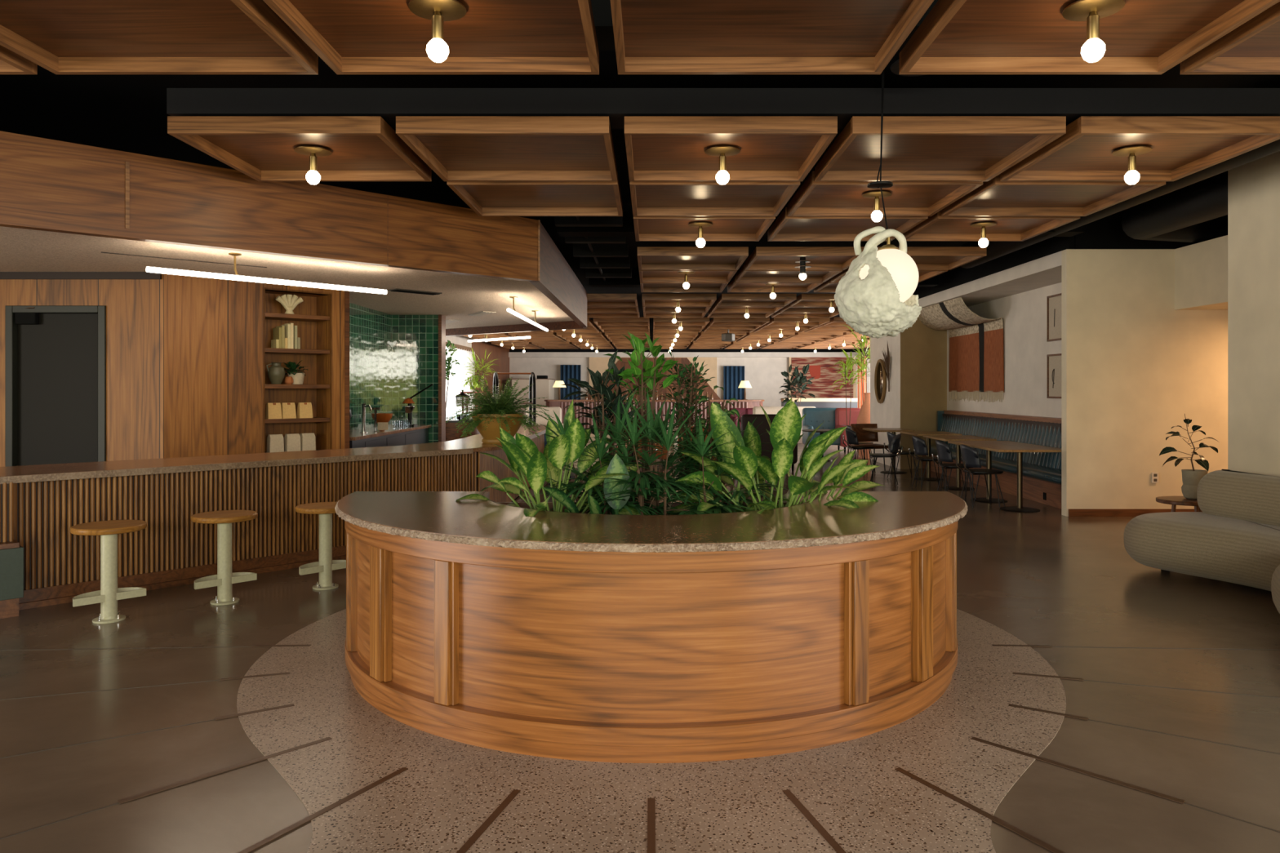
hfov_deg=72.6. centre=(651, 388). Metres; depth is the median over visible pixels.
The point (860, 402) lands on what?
curtain
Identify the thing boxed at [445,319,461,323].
ceiling vent
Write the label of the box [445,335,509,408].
wall
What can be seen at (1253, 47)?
ceiling tray
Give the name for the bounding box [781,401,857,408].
wall
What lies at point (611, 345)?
ceiling tray
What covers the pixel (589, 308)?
ceiling tray
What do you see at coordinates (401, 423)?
drinking glass
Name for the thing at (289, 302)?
sculpture
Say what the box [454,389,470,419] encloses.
lantern
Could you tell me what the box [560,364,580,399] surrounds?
curtain
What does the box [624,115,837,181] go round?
ceiling tray
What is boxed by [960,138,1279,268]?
beam
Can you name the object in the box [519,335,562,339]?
ceiling tray
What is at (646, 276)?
ceiling tray
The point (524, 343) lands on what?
ceiling tray
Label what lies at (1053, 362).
framed print
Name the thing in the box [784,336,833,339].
ceiling tray
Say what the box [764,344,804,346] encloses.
ceiling tray
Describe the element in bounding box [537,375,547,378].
storage box
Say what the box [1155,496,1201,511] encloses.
side table
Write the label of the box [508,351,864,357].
trim
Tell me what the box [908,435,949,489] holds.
wire chair
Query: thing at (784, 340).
ceiling tray
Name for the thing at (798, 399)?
ledge
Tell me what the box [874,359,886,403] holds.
oval mirror
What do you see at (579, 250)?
trim
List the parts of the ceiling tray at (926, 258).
cross rail, cross rail, rail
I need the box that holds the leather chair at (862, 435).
[850,423,888,471]
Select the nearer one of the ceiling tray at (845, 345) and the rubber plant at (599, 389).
the rubber plant at (599, 389)
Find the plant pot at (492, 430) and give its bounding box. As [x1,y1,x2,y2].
[471,413,525,444]
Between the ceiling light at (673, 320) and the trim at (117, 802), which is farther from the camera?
the ceiling light at (673, 320)
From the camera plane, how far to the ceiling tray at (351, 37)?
3.86 m
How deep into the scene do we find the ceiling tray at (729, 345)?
30.76 m
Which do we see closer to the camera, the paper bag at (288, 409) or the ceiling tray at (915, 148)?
the ceiling tray at (915, 148)
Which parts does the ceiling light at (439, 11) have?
stem, bulb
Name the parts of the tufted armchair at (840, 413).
armrest, backrest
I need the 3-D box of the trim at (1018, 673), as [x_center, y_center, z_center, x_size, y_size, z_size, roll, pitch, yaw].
[1.994,1.446,4.381,0.325,0.003,0.026,0,0,17]
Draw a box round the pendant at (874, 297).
[834,68,921,338]
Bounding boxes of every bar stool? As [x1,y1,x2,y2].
[70,520,146,623]
[191,510,257,605]
[295,502,346,590]
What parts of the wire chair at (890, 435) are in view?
leg, backrest, leg, seat, leg, leg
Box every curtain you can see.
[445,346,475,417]
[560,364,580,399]
[723,365,744,399]
[857,356,866,408]
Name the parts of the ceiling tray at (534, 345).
cross rail, cross rail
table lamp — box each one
[552,380,566,399]
[738,380,751,399]
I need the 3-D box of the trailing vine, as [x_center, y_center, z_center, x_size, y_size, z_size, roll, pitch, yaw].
[0.358,0.420,4.827,0.247,0.882,0.274,0,0,36]
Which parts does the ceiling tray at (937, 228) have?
rail, cross rail, cross rail, rail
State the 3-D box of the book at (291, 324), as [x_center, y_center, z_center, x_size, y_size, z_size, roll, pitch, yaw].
[-3.982,-0.578,9.567,0.166,0.285,0.029,0,0,45]
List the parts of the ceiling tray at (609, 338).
cross rail, cross rail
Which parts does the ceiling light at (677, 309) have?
bulb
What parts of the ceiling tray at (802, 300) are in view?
rail, cross rail, cross rail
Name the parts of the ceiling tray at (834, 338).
cross rail, cross rail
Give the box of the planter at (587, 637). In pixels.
[334,491,967,763]
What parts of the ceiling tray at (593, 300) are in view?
cross rail, cross rail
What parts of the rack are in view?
rail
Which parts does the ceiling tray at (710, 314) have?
rail, cross rail, rail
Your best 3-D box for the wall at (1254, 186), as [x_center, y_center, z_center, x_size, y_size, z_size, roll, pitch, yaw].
[4.965,-0.300,1.185,0.170,3.500,12.370,0,0,0]
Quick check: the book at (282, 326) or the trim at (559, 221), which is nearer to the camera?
the trim at (559, 221)
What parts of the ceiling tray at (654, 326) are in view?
cross rail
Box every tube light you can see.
[146,252,386,294]
[467,333,530,342]
[506,296,529,322]
[528,310,548,331]
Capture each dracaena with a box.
[458,348,498,391]
[828,349,866,453]
[840,324,870,402]
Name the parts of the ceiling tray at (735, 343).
cross rail, cross rail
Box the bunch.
[882,342,889,391]
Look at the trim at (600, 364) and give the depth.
34.88 m
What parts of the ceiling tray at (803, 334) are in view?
cross rail, cross rail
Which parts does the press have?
lever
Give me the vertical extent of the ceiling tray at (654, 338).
0.100 m
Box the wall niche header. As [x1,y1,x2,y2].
[918,251,1061,308]
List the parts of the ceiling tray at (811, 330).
cross rail, cross rail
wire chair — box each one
[842,428,875,473]
[843,425,873,464]
[869,433,902,484]
[884,431,919,480]
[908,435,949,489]
[931,440,976,499]
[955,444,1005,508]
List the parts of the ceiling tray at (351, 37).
rail, cross rail, rail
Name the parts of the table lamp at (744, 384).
lamp shade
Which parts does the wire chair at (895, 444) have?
leg, seat, seat frame, leg, backrest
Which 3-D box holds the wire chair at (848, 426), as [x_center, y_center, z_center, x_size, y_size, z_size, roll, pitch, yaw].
[3.869,1.060,16.291,0.494,0.764,0.413,0,0,-17]
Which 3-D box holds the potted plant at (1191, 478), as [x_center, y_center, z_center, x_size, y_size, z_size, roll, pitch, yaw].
[4.900,0.615,7.944,0.470,0.780,0.358,0,0,30]
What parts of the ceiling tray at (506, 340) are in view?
cross rail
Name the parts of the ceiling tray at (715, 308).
rail, cross rail, cross rail, rail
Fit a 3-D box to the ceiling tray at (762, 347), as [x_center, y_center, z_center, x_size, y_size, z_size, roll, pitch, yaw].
[4.690,-1.550,32.030,1.250,0.100,1.185,0,0,0]
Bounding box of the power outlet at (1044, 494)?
[1043,492,1046,500]
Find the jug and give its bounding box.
[266,362,285,384]
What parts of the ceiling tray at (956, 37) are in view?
rail, cross rail, rail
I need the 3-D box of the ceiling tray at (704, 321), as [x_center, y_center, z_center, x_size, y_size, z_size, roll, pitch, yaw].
[0.670,-1.550,19.980,1.250,0.100,1.185,0,0,0]
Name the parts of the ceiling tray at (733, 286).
rail, cross rail, cross rail, rail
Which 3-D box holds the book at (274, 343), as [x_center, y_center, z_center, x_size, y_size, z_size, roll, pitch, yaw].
[-4.085,-0.485,9.448,0.029,0.100,0.142,0,0,-45]
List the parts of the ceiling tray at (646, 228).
rail, cross rail, cross rail, rail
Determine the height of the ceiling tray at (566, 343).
0.100 m
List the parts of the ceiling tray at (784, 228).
rail, cross rail, cross rail, rail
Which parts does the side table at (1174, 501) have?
leg, leg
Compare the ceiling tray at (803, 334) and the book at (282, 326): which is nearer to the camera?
the book at (282, 326)
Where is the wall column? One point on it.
(886, 414)
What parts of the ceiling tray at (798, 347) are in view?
cross rail, cross rail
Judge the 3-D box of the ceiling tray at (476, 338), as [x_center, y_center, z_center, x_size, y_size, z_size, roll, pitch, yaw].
[-4.690,-1.550,26.005,1.250,0.100,1.185,0,0,0]
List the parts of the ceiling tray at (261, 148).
rail, cross rail, cross rail, rail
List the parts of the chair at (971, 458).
leg, backrest, leg, seat frame, seat, leg, leg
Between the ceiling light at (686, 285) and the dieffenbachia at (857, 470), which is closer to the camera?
the dieffenbachia at (857, 470)
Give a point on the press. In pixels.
(408, 409)
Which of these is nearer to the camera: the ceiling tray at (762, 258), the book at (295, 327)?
the book at (295, 327)
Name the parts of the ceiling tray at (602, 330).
cross rail, cross rail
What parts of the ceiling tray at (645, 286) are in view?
rail, cross rail, cross rail, rail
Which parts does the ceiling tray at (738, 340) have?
cross rail, cross rail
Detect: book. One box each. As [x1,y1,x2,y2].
[271,339,279,348]
[272,327,281,348]
[275,325,284,348]
[281,324,290,348]
[284,323,293,348]
[284,337,287,348]
[293,325,297,348]
[297,337,300,348]
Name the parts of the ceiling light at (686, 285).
stem, bulb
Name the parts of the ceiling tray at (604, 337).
cross rail, cross rail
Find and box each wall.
[0,273,163,466]
[163,273,344,457]
[349,302,391,430]
[391,315,438,443]
[445,320,586,336]
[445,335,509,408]
[509,357,870,406]
[528,222,586,327]
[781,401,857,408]
[862,348,870,359]
[900,317,946,469]
[912,209,1227,310]
[946,282,1061,417]
[1061,248,1227,516]
[1227,151,1279,476]
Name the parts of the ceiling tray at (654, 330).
cross rail, cross rail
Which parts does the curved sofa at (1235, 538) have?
backrest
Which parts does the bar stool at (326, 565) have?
seat, post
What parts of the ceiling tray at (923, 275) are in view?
rail, rail, cross rail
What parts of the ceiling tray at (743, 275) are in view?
rail, cross rail, cross rail, rail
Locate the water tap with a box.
[359,403,372,432]
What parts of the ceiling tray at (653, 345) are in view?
cross rail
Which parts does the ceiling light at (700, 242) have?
stem, bulb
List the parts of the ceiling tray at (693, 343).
cross rail, cross rail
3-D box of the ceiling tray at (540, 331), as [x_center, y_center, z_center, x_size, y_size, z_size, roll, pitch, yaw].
[-3.350,-1.550,22.530,1.250,0.100,1.185,0,0,0]
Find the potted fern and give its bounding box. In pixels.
[445,374,554,444]
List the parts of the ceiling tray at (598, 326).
cross rail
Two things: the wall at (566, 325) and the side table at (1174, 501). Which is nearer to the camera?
the side table at (1174, 501)
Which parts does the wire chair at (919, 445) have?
leg, backrest, leg, seat, leg, leg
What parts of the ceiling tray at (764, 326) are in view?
cross rail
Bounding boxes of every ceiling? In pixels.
[0,50,1279,337]
[0,226,573,328]
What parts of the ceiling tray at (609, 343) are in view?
cross rail, cross rail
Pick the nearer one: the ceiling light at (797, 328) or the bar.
the ceiling light at (797, 328)
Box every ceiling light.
[293,145,332,184]
[408,0,466,62]
[669,312,679,323]
[671,299,684,312]
[677,271,694,288]
[678,321,682,330]
[688,221,712,247]
[705,145,740,184]
[742,306,751,318]
[764,283,780,298]
[794,257,811,279]
[795,321,799,330]
[800,312,810,323]
[825,299,835,312]
[862,190,891,222]
[970,221,996,248]
[1062,0,1124,62]
[1111,145,1151,184]
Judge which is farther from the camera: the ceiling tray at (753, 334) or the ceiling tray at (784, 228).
the ceiling tray at (753, 334)
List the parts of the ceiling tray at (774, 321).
rail, cross rail, cross rail, rail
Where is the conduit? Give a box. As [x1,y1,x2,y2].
[575,216,605,280]
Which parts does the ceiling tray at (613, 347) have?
cross rail, cross rail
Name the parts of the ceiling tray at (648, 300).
cross rail, cross rail, rail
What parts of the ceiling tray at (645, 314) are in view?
cross rail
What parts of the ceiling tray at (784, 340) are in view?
cross rail, cross rail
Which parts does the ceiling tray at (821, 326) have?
cross rail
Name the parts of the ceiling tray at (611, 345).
cross rail, cross rail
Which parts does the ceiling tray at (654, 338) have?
cross rail, cross rail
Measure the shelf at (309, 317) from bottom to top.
2.320 m
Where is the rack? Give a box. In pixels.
[493,372,536,424]
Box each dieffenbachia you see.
[456,400,651,516]
[542,453,631,515]
[670,397,878,514]
[670,402,799,513]
[741,429,883,511]
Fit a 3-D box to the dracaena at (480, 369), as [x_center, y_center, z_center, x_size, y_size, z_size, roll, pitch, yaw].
[-4.320,-0.485,22.001,0.958,1.113,1.023,0,0,19]
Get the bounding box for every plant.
[283,360,308,384]
[445,340,459,408]
[462,373,487,391]
[560,350,647,514]
[604,332,678,506]
[604,387,654,504]
[778,364,816,406]
[1159,413,1217,499]
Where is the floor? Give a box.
[0,432,1279,852]
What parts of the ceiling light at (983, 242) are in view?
stem, bulb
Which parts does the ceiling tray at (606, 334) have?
cross rail, cross rail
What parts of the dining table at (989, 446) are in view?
post, post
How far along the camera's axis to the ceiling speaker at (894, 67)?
4.69 m
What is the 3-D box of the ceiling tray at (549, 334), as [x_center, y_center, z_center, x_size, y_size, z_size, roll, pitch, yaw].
[-3.350,-1.550,24.730,1.250,0.100,1.185,0,0,0]
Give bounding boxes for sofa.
[752,406,816,439]
[802,408,848,448]
[1124,468,1279,613]
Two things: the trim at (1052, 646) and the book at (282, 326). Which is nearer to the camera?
the trim at (1052, 646)
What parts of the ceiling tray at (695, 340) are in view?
cross rail, cross rail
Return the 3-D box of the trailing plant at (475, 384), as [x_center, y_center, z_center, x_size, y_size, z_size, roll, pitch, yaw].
[-4.432,-0.159,21.802,0.645,0.467,0.404,0,0,0]
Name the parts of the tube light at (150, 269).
stem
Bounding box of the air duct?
[1121,170,1227,242]
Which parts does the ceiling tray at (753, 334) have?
cross rail, cross rail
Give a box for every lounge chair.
[544,433,546,447]
[562,434,610,478]
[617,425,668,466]
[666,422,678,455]
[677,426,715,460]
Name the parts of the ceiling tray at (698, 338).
cross rail, cross rail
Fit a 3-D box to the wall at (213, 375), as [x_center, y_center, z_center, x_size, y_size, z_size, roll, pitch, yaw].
[-4.153,0.155,9.197,1.850,2.590,0.120,0,0,-45]
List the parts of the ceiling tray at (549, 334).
cross rail, cross rail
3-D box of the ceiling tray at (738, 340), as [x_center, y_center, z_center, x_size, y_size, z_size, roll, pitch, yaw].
[3.350,-1.550,27.280,1.250,0.100,1.185,0,0,0]
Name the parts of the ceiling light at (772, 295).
stem, bulb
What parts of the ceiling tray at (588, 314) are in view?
cross rail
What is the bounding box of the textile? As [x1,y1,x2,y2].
[918,297,1004,402]
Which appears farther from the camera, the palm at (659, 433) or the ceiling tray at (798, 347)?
the ceiling tray at (798, 347)
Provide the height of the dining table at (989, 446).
0.750 m
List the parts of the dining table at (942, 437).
post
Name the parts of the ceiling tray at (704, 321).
cross rail, cross rail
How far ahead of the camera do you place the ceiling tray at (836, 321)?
20.36 m
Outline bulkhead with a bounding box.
[0,130,537,281]
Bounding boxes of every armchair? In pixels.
[525,406,564,427]
[835,408,860,452]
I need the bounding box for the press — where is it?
[401,383,433,426]
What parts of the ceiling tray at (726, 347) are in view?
cross rail, cross rail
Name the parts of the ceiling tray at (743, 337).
cross rail, cross rail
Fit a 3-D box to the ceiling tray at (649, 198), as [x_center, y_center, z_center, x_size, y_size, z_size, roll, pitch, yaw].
[0.466,-1.550,6.975,1.250,0.100,1.185,0,0,0]
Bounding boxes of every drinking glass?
[392,421,397,429]
[399,421,404,429]
[449,413,453,420]
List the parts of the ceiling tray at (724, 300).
rail, cross rail, cross rail, rail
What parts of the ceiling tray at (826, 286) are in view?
rail, cross rail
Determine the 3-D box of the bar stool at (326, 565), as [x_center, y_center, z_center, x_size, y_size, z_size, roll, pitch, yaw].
[-2.380,1.150,6.360,0.410,0.600,0.410,0,0,43]
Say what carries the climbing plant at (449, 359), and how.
on the countertop at (451, 427)
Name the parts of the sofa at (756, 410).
backrest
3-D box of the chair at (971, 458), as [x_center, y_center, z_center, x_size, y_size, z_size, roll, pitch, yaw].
[4.028,1.060,10.698,0.494,0.764,0.413,0,0,-3]
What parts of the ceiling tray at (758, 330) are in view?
cross rail, cross rail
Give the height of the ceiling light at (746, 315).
0.232 m
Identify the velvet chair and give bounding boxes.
[728,408,746,431]
[746,408,752,413]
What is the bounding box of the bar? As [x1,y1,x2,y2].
[544,400,764,429]
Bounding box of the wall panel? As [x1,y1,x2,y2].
[584,357,720,399]
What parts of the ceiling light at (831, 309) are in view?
bulb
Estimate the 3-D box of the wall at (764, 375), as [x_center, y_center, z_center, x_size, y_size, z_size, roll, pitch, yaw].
[-0.250,-0.300,35.100,19.500,3.500,0.200,0,0,0]
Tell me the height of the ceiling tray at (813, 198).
0.100 m
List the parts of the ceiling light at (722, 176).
stem, bulb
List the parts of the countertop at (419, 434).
door, door, door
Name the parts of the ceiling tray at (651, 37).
rail, cross rail, rail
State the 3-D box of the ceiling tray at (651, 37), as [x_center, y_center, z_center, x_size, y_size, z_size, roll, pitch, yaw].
[0.466,-1.550,3.560,1.250,0.100,1.185,0,0,0]
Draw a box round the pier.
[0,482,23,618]
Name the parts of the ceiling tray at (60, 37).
rail, cross rail, rail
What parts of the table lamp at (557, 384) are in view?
lamp shade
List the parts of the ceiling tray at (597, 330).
cross rail, cross rail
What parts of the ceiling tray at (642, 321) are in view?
cross rail, cross rail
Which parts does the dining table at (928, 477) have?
post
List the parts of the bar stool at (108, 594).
seat, post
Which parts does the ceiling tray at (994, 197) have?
rail, cross rail, cross rail, rail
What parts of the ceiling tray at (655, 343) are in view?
cross rail, cross rail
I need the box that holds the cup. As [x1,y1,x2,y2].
[401,405,414,413]
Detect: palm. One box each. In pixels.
[533,388,675,515]
[577,390,725,515]
[647,413,789,515]
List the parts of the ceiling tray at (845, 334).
cross rail, cross rail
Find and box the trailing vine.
[693,385,739,496]
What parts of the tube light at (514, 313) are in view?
stem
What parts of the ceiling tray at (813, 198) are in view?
rail, cross rail, cross rail, rail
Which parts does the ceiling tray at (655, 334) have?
cross rail, cross rail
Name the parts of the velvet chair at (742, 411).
armrest, backrest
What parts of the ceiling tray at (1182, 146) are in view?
rail, cross rail, cross rail, rail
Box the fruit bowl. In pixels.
[371,413,392,423]
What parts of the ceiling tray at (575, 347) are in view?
cross rail, cross rail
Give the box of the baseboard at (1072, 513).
[1068,509,1202,516]
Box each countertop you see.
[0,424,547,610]
[349,424,431,448]
[445,417,479,441]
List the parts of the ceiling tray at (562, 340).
cross rail, cross rail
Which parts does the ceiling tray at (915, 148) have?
rail, cross rail, cross rail, rail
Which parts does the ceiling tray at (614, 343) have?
cross rail, cross rail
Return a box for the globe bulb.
[859,236,919,302]
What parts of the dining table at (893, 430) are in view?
post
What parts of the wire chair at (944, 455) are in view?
leg, backrest, leg, seat, seat frame, leg, leg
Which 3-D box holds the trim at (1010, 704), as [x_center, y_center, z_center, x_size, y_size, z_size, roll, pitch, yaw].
[1.774,1.446,3.900,0.325,0.003,0.026,0,0,32]
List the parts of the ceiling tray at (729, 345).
cross rail, cross rail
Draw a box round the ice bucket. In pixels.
[349,408,351,420]
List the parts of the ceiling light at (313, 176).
stem, bulb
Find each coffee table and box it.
[613,447,657,462]
[801,429,831,461]
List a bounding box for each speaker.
[721,329,734,341]
[889,58,925,75]
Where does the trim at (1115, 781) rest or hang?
on the floor
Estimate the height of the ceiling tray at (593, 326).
0.100 m
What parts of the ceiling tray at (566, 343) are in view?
cross rail, cross rail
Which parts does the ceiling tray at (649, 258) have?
rail, cross rail, cross rail, rail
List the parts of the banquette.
panel, seat, backrest, frame, rail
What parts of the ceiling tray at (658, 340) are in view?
cross rail, cross rail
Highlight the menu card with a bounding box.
[377,422,387,430]
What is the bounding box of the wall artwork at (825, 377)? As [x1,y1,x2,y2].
[788,357,855,398]
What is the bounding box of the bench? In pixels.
[741,413,797,471]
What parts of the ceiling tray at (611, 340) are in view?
cross rail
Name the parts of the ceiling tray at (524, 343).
cross rail, cross rail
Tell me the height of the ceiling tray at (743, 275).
0.100 m
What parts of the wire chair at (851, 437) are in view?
backrest, seat frame, seat, leg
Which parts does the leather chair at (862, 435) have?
backrest, seat, leg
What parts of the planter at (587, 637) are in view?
panel, rail, rail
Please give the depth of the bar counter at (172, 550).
6.58 m
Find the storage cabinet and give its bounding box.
[511,378,554,420]
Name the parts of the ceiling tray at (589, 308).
cross rail, cross rail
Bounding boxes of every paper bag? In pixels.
[265,402,282,418]
[266,434,284,453]
[280,402,296,418]
[284,433,301,451]
[296,402,312,417]
[299,432,315,450]
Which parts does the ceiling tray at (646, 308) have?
cross rail, cross rail, rail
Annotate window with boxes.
[866,360,868,392]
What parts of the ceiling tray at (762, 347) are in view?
cross rail, cross rail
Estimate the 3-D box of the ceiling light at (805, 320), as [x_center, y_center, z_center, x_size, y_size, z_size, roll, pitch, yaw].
[3.146,-1.454,17.750,0.230,0.232,0.230,0,0,0]
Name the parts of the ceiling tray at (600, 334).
cross rail, cross rail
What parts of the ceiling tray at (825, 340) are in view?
cross rail, cross rail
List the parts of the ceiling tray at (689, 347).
cross rail, cross rail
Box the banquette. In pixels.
[922,410,1061,508]
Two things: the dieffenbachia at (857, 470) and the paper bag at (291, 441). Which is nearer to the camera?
the dieffenbachia at (857, 470)
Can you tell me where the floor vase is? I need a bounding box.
[856,392,870,458]
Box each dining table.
[862,427,914,473]
[900,431,962,480]
[923,435,996,490]
[947,440,1061,512]
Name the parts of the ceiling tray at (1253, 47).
cross rail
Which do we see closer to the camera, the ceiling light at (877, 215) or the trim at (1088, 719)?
the trim at (1088, 719)
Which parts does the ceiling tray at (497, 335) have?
cross rail, cross rail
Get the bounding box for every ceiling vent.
[388,288,441,295]
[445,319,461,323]
[467,311,496,315]
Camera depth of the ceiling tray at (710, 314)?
18.31 m
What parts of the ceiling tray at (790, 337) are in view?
cross rail, cross rail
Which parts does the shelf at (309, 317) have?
panel, panel, shelf, shelf, shelf, shelf, panel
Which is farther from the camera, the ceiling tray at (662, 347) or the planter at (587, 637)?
the ceiling tray at (662, 347)
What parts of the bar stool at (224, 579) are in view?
seat, post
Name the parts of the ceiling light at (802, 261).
stem, bulb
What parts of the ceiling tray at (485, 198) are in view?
rail, cross rail, cross rail, rail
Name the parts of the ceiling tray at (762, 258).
rail, cross rail, cross rail, rail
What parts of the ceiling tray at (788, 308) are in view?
rail, cross rail, cross rail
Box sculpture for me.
[275,293,303,314]
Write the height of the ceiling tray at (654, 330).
0.100 m
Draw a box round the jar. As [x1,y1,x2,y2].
[455,397,469,414]
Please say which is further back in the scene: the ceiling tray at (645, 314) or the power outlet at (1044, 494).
the ceiling tray at (645, 314)
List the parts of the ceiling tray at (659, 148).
rail, cross rail, cross rail, rail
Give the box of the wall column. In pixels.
[870,332,900,469]
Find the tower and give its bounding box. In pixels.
[371,407,380,431]
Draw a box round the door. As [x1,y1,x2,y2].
[4,305,106,466]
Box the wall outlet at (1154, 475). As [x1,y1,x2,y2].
[1151,472,1158,483]
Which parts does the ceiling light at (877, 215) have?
stem, bulb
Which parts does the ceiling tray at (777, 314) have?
rail, cross rail, rail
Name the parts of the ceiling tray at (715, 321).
rail, cross rail, cross rail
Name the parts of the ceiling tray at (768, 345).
cross rail, cross rail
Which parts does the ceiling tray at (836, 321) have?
rail, cross rail, cross rail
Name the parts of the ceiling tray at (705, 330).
cross rail, cross rail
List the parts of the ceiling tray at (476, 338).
cross rail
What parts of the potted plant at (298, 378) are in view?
pot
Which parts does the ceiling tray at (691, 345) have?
cross rail, cross rail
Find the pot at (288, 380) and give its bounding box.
[284,376,293,384]
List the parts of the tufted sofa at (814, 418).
armrest, backrest, seat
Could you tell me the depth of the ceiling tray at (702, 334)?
24.14 m
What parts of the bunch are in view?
stem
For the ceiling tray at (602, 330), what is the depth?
23.09 m
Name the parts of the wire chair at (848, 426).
seat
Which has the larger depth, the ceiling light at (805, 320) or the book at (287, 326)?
the ceiling light at (805, 320)
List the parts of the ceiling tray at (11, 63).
cross rail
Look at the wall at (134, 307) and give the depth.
8.50 m
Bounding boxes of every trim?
[0,271,161,279]
[0,646,250,650]
[0,680,218,700]
[0,719,214,758]
[0,802,119,839]
[101,252,266,267]
[117,737,332,804]
[124,161,129,228]
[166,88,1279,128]
[214,703,294,719]
[218,672,289,680]
[238,767,408,852]
[250,644,311,647]
[344,290,349,448]
[387,195,388,264]
[438,314,445,441]
[445,342,475,351]
[456,789,520,852]
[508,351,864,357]
[509,337,861,351]
[537,219,540,280]
[554,216,622,226]
[557,205,1084,236]
[564,236,626,243]
[573,244,627,257]
[579,256,630,268]
[585,266,631,277]
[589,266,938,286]
[589,357,716,394]
[591,0,937,50]
[647,798,655,852]
[782,789,846,852]
[894,767,1064,852]
[970,737,1185,804]
[991,644,1052,647]
[1008,703,1088,719]
[1013,672,1084,680]
[1052,646,1279,650]
[1084,680,1279,697]
[1088,719,1279,754]
[1183,802,1279,832]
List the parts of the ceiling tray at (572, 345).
cross rail, cross rail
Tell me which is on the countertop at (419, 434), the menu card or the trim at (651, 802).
the menu card
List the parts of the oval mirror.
glass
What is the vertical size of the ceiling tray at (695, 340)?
0.100 m
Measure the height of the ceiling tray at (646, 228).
0.100 m
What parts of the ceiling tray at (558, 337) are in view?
cross rail, cross rail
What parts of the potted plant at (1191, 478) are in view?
pot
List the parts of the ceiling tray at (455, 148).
rail, cross rail, cross rail, rail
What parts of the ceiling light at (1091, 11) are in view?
stem, bulb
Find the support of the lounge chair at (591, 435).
on the floor
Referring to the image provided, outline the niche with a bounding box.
[962,268,1061,306]
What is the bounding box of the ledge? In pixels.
[781,398,857,401]
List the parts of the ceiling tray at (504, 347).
cross rail, cross rail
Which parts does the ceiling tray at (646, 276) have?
rail, cross rail, cross rail, rail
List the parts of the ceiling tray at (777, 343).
cross rail, cross rail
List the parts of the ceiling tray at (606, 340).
cross rail, cross rail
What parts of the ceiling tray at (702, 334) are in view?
cross rail, cross rail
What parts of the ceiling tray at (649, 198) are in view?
rail, cross rail, cross rail, rail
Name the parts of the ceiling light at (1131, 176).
bulb, stem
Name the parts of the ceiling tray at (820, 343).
cross rail, cross rail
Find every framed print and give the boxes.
[1046,293,1061,342]
[1046,353,1061,398]
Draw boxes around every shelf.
[262,287,332,453]
[460,391,504,410]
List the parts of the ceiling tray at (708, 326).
cross rail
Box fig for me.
[657,349,715,514]
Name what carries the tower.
on the countertop at (419, 434)
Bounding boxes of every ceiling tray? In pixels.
[0,0,318,74]
[0,44,37,74]
[167,115,431,181]
[262,0,599,74]
[395,115,617,181]
[446,171,622,216]
[463,333,511,337]
[469,336,512,339]
[483,338,524,342]
[491,341,533,345]
[497,344,538,346]
[504,346,542,348]
[507,331,557,337]
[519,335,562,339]
[521,338,566,342]
[524,330,548,332]
[531,341,572,345]
[537,344,575,346]
[541,346,578,348]
[549,325,599,332]
[556,331,604,337]
[560,334,605,339]
[565,337,608,342]
[572,340,611,345]
[575,342,613,346]
[578,345,614,348]
[582,321,595,328]
[586,293,637,306]
[586,302,638,312]
[586,307,639,317]
[586,317,592,325]
[593,316,649,325]
[597,325,649,328]
[600,328,649,332]
[604,332,649,337]
[607,337,647,339]
[608,339,647,342]
[610,0,933,74]
[612,342,648,345]
[613,345,649,346]
[615,346,649,348]
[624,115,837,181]
[629,181,799,216]
[633,216,775,241]
[637,246,748,270]
[639,270,737,282]
[640,282,728,292]
[641,293,716,306]
[642,306,711,312]
[643,312,706,317]
[653,316,709,325]
[653,325,705,328]
[653,328,702,332]
[653,332,697,337]
[653,337,695,339]
[653,339,693,342]
[653,342,690,345]
[653,345,688,346]
[661,346,687,348]
[688,345,724,348]
[689,342,727,346]
[691,340,730,345]
[694,337,737,342]
[697,334,742,339]
[698,331,746,337]
[703,325,755,332]
[706,321,761,328]
[707,307,774,317]
[710,316,769,325]
[711,301,784,312]
[716,293,796,306]
[724,346,761,348]
[727,275,822,292]
[727,344,765,346]
[730,341,771,345]
[735,262,842,282]
[736,338,781,342]
[740,335,787,339]
[745,246,864,270]
[745,331,795,337]
[754,327,808,332]
[760,324,817,328]
[760,346,798,348]
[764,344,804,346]
[766,317,830,325]
[767,207,928,241]
[768,341,811,345]
[771,309,839,317]
[778,338,824,342]
[780,303,839,312]
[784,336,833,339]
[786,170,982,216]
[790,293,836,306]
[791,331,843,337]
[795,346,835,348]
[801,344,842,346]
[804,328,855,332]
[808,341,852,345]
[813,279,838,292]
[813,324,853,328]
[814,115,1066,181]
[820,338,868,342]
[823,316,848,325]
[828,336,869,339]
[830,266,947,282]
[832,346,870,348]
[837,331,869,337]
[840,345,870,346]
[847,342,870,345]
[876,246,986,270]
[898,0,1279,74]
[902,210,1079,241]
[941,173,1165,216]
[1000,115,1279,181]
[1180,1,1279,74]
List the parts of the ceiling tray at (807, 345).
cross rail, cross rail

